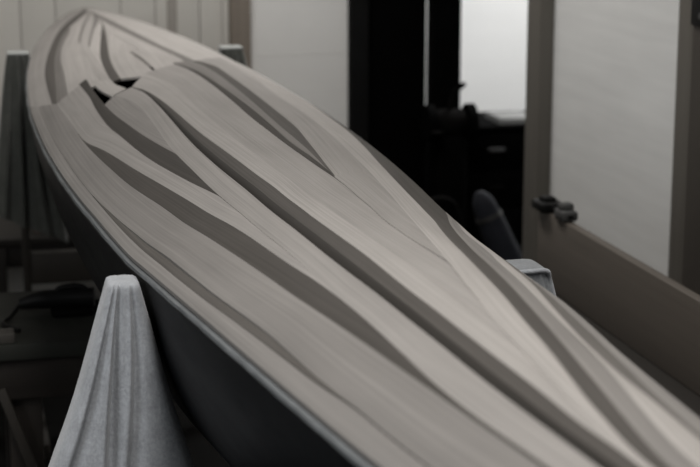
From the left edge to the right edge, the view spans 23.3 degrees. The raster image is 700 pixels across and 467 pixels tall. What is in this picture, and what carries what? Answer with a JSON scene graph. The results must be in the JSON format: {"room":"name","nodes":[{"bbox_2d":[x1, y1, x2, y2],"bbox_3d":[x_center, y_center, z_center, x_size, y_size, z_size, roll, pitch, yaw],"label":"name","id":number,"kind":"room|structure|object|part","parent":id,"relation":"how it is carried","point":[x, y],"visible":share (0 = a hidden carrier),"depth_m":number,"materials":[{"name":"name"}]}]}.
{"room":"boat workshop","nodes":[
{"label":"boat workshop","id":0,"kind":"room"},
{"bbox_2d":[0,0,347,298],"bbox_3d":[-2.012,-1.124,5.892,4.097,2.900,0.102,-3,13,-13],"label":"wall","id":1,"kind":"structure","parent":0,"point":[301,46],"depth_m":6.35,"materials":[{"name":"white paint"}]},
{"bbox_2d":[167,0,176,33],"bbox_3d":[-0.654,-1.184,6.156,0.035,2.900,0.016,-3,13,-13],"label":"trim","id":2,"kind":"structure","parent":1,"relation":"attached to","point":[171,4],"depth_m":6.24,"materials":[{"name":"beige wood"}]},
{"bbox_2d":[228,0,250,68],"bbox_3d":[-0.416,-1.201,6.232,0.073,2.900,0.130,-3,13,-13],"label":"trim","id":3,"kind":"structure","parent":1,"relation":"attached to","point":[239,11],"depth_m":6.27,"materials":[{"name":"wood"}]},
{"bbox_2d":[348,0,368,142],"bbox_3d":[0.018,-1.227,6.350,0.070,2.900,0.160,-3,13,-13],"label":"trim","id":4,"kind":"structure","parent":1,"relation":"attached to","point":[358,10],"depth_m":6.41,"materials":[{"name":"black wood"}]},
{"bbox_2d":[368,0,425,190],"bbox_3d":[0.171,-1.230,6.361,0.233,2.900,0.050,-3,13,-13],"label":"door","id":5,"kind":"structure","parent":1,"relation":"in","point":[397,28],"depth_m":6.48,"materials":[{"name":"black paint"}]},
{"bbox_2d":[0,243,521,466],"bbox_3d":[0.110,1.007,3.260,6.800,0.100,10.900,-3,13,-13],"label":"floor","id":6,"kind":"structure","parent":0,"point":[55,409],"depth_m":4.94,"materials":[{"name":"concrete"}]},
{"bbox_2d":[0,217,75,292],"bbox_3d":[-1.494,0.160,5.846,2.150,0.415,0.720,-3,13,-13],"label":"bench","id":7,"kind":"object","parent":6,"relation":"on","point":[11,256],"visible":0.09,"depth_m":5.56,"materials":[{"name":"brown wood"}]},
{"bbox_3d":[-1.155,0.231,5.598,0.060,0.385,0.060,-3,13,-13],"label":"leg","id":8,"kind":"part","parent":7,"relation":"part of","materials":[{"name":"brown wood"}]},
{"bbox_2d":[0,290,95,466],"bbox_3d":[-0.974,0.515,3.714,0.850,0.660,0.440,-3,13,-13],"label":"table","id":9,"kind":"object","parent":6,"relation":"on","point":[45,359],"visible":0.67,"depth_m":3.55,"materials":[{"name":"black paint"}]},
{"bbox_2d":[0,328,14,343],"bbox_3d":[-0.742,0.213,3.505,0.098,0.022,0.045,-3,13,-13],"label":"wood block","id":10,"kind":"object","parent":9,"relation":"on","point":[7,335],"visible":1,"depth_m":3.49,"materials":[{"name":"wood"}]},
{"bbox_3d":[-0.758,0.486,3.924,0.070,0.625,0.070,-3,13,-13],"label":"leg","id":11,"kind":"part","parent":9,"relation":"part of","materials":[{"name":"brown wood"}]},
{"bbox_3d":[-0.689,0.549,3.644,0.070,0.625,0.070,-3,13,-13],"label":"leg","id":12,"kind":"part","parent":9,"relation":"part of","materials":[{"name":"brown wood"}]},
{"bbox_2d":[1,283,94,332],"bbox_3d":[-0.661,0.149,3.688,0.140,0.065,0.243,12,18,43],"label":"power sander","id":13,"kind":"object","parent":9,"relation":"on","point":[69,299],"visible":1,"depth_m":3.71,"materials":[{"name":"black plastic"}]},
{"bbox_3d":[-0.725,0.180,3.638,0.044,0.025,0.165,-2,13,-10],"label":"cord","id":14,"kind":"part","parent":13,"relation":"part of","materials":[{"name":"black plastic"}]},
{"bbox_3d":[-0.611,0.121,3.722,0.080,0.026,0.017,-1,13,-5],"label":"handle","id":15,"kind":"part","parent":13,"relation":"part of","materials":[{"name":"black plastic"}]},
{"bbox_3d":[-0.611,0.165,3.730,0.090,0.015,0.090,-3,13,-13],"label":"sanding plate","id":16,"kind":"part","parent":13,"relation":"part of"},
{"bbox_2d":[21,227,92,460],"bbox_3d":[-0.632,0.030,4.912,0.658,1.080,0.560,-3,13,-13],"label":"stand","id":17,"kind":"object","parent":6,"relation":"on","point":[66,265],"visible":0.13,"depth_m":4.85,"materials":[{"name":"brown wood"}]},
{"bbox_2d":[0,50,68,242],"bbox_3d":[-0.912,-0.237,4.780,0.219,0.547,0.162,-3,13,-13],"label":"towel","id":18,"kind":"object","parent":17,"relation":"hanging from","point":[26,198],"visible":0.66,"depth_m":4.73,"materials":[{"name":"grey fabric"}]},
{"bbox_2d":[218,45,246,66],"bbox_3d":[-0.323,-0.288,4.917,0.209,0.506,0.157,-3,13,-13],"label":"towel","id":19,"kind":"object","parent":17,"relation":"hanging from","point":[235,53],"visible":0.12,"depth_m":4.83,"materials":[{"name":"grey fabric"}]},
{"bbox_2d":[25,8,699,466],"bbox_3d":[-0.254,-0.038,3.208,0.627,0.499,5.614,-3,13,-13],"label":"kayak","id":20,"kind":"object","parent":17,"relation":"on","point":[308,303],"visible":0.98,"depth_m":1.96,"materials":[{"name":"brown wood"}]},
{"bbox_2d":[425,0,460,197],"bbox_3d":[0.359,-1.239,6.400,0.108,2.900,0.100,-3,13,-13],"label":"trim","id":21,"kind":"structure","parent":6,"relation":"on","point":[443,16],"depth_m":6.48,"materials":[{"name":"black paint"}]},
{"bbox_2d":[431,196,461,225],"bbox_3d":[0.320,0.068,6.149,0.199,0.423,0.068,-6,14,-23],"label":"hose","id":22,"kind":"object","parent":6,"relation":"on","point":[450,201],"visible":0.43,"depth_m":6.10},
{"bbox_2d":[421,82,478,228],"bbox_3d":[0.371,-0.169,6.391,0.260,0.817,0.260,-3,13,-13],"label":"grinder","id":23,"kind":"object","parent":6,"relation":"on","point":[449,130],"visible":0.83,"depth_m":6.30,"materials":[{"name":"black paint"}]},
{"bbox_3d":[0.373,-0.412,6.326,0.120,0.104,0.104,-3,13,-13],"label":"motor","id":24,"kind":"part","parent":23,"relation":"part of","materials":[{"name":"black metal"}]},
{"bbox_3d":[0.396,-0.505,6.291,0.072,0.119,0.020,8,15,31],"label":"lamp arm","id":25,"kind":"part","parent":23,"relation":"part of"},
{"bbox_2d":[424,110,524,243],"bbox_3d":[0.581,-0.235,7.212,0.580,0.505,0.412,-3,13,-13],"label":"dresser","id":26,"kind":"object","parent":6,"relation":"on","point":[495,159],"visible":0.36,"depth_m":7.01,"materials":[{"name":"black paint"}]},
{"bbox_3d":[0.623,-0.034,7.079,0.520,0.150,0.020,-3,13,-13],"label":"drawer","id":27,"kind":"part","parent":26,"relation":"part of","materials":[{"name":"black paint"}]},
{"bbox_3d":[0.623,-0.188,7.045,0.520,0.150,0.020,-3,13,-13],"label":"drawer","id":28,"kind":"part","parent":26,"relation":"part of","materials":[{"name":"black paint"}]},
{"bbox_3d":[0.623,-0.342,7.010,0.520,0.150,0.020,-3,13,-13],"label":"drawer","id":29,"kind":"part","parent":26,"relation":"part of","materials":[{"name":"black paint"}]},
{"bbox_3d":[0.602,-0.190,7.021,0.070,0.015,0.019,-3,13,-13],"label":"handle","id":30,"kind":"part","parent":26,"relation":"part of","materials":[{"name":"black metal"}]},
{"bbox_3d":[0.602,-0.344,6.986,0.070,0.015,0.019,-3,13,-13],"label":"handle","id":31,"kind":"part","parent":26,"relation":"part of","materials":[{"name":"grey plastic"}]},
{"bbox_2d":[485,111,524,123],"bbox_3d":[0.673,-0.486,7.124,0.166,0.022,0.204,-3,13,-13],"label":"paper stack","id":32,"kind":"object","parent":26,"relation":"on","point":[506,117],"visible":0.82,"depth_m":7.08,"materials":[{"name":"white paper"}]},
{"bbox_2d":[472,190,521,259],"bbox_3d":[0.543,0.105,5.747,0.264,0.511,0.115,2,13,8],"label":"bag","id":33,"kind":"object","parent":6,"relation":"on","point":[496,234],"visible":0.51,"depth_m":5.68,"materials":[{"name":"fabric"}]},
{"bbox_2d":[556,295,699,417],"bbox_3d":[0.764,0.693,3.119,0.640,0.575,2.860,-3,13,-13],"label":"bench","id":34,"kind":"object","parent":6,"relation":"on","point":[688,398],"visible":0.02,"depth_m":3.58,"materials":[{"name":"wood"}]},
{"bbox_2d":[537,211,699,395],"bbox_3d":[0.791,0.303,3.103,0.025,0.193,2.585,-3,13,-13],"label":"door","id":35,"kind":"structure","parent":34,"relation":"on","point":[653,314],"depth_m":3.77,"materials":[{"name":"wood"}]},
{"bbox_2d":[531,195,577,221],"bbox_3d":[0.512,-0.068,4.208,0.065,0.043,0.200,-3,13,-13],"label":"door handle","id":36,"kind":"object","parent":35,"relation":"on","point":[563,211],"visible":1,"depth_m":4.21,"materials":[{"name":"black plastic"}]},
{"bbox_3d":[-0.029,0.589,2.425,0.617,1.083,0.560,-3,13,-13],"label":"stand","id":37,"kind":"object","parent":6,"relation":"on","visible":0},
{"bbox_2d":[48,274,193,466],"bbox_3d":[-0.305,0.214,2.252,0.209,0.309,0.114,-3,13,-13],"label":"towel","id":38,"kind":"object","parent":37,"relation":"hanging from","point":[122,412],"visible":1,"depth_m":2.22,"materials":[{"name":"white fabric"}]},
{"bbox_2d":[506,259,555,295],"bbox_3d":[0.259,0.183,2.404,0.130,0.294,0.124,-3,13,-13],"label":"towel","id":39,"kind":"object","parent":37,"relation":"hanging from","point":[532,269],"visible":0.14,"depth_m":2.34,"materials":[{"name":"white fabric"}]},
{"bbox_2d":[425,0,527,111],"bbox_3d":[0.739,-1.666,8.295,3.000,2.900,0.100,-3,13,-13],"label":"window","id":40,"kind":"structure","parent":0,"point":[493,32],"depth_m":8.41,"materials":[{"name":"white glass"}]},
{"bbox_2d":[550,0,679,276],"bbox_3d":[1.502,-0.133,1.498,0.100,2.900,7.395,-3,13,-13],"label":"glass pane","id":41,"kind":"structure","parent":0,"point":[615,61],"depth_m":4.57,"materials":[{"name":"white glass"}]},
{"bbox_2d":[522,0,554,261],"bbox_3d":[0.569,-0.920,4.987,0.050,2.900,0.115,-3,13,-13],"label":"trim","id":42,"kind":"structure","parent":41,"relation":"attached to","point":[541,13],"depth_m":5.08,"materials":[{"name":"wood"}]},
{"bbox_2d":[668,0,692,284],"bbox_3d":[0.816,-0.695,3.991,0.042,2.900,0.085,-3,13,-13],"label":"trim","id":43,"kind":"structure","parent":41,"relation":"attached to","point":[685,29],"depth_m":4.09,"materials":[{"name":"wood"}]},
{"bbox_2d":[682,25,699,294],"bbox_3d":[0.868,-0.639,3.740,0.062,2.900,0.360,-3,13,-13],"label":"trim","id":44,"kind":"structure","parent":41,"relation":"attached to","point":[690,268],"depth_m":3.98,"materials":[{"name":"wood"}]},
{"bbox_2d":[691,0,699,26],"bbox_3d":[0.809,-0.548,3.849,0.012,0.165,0.155,-3,13,-13],"label":"wall bracket","id":45,"kind":"object","parent":41,"relation":"attached to","point":[695,6],"visible":1,"depth_m":3.91,"materials":[{"name":"black plastic"}]}
]}

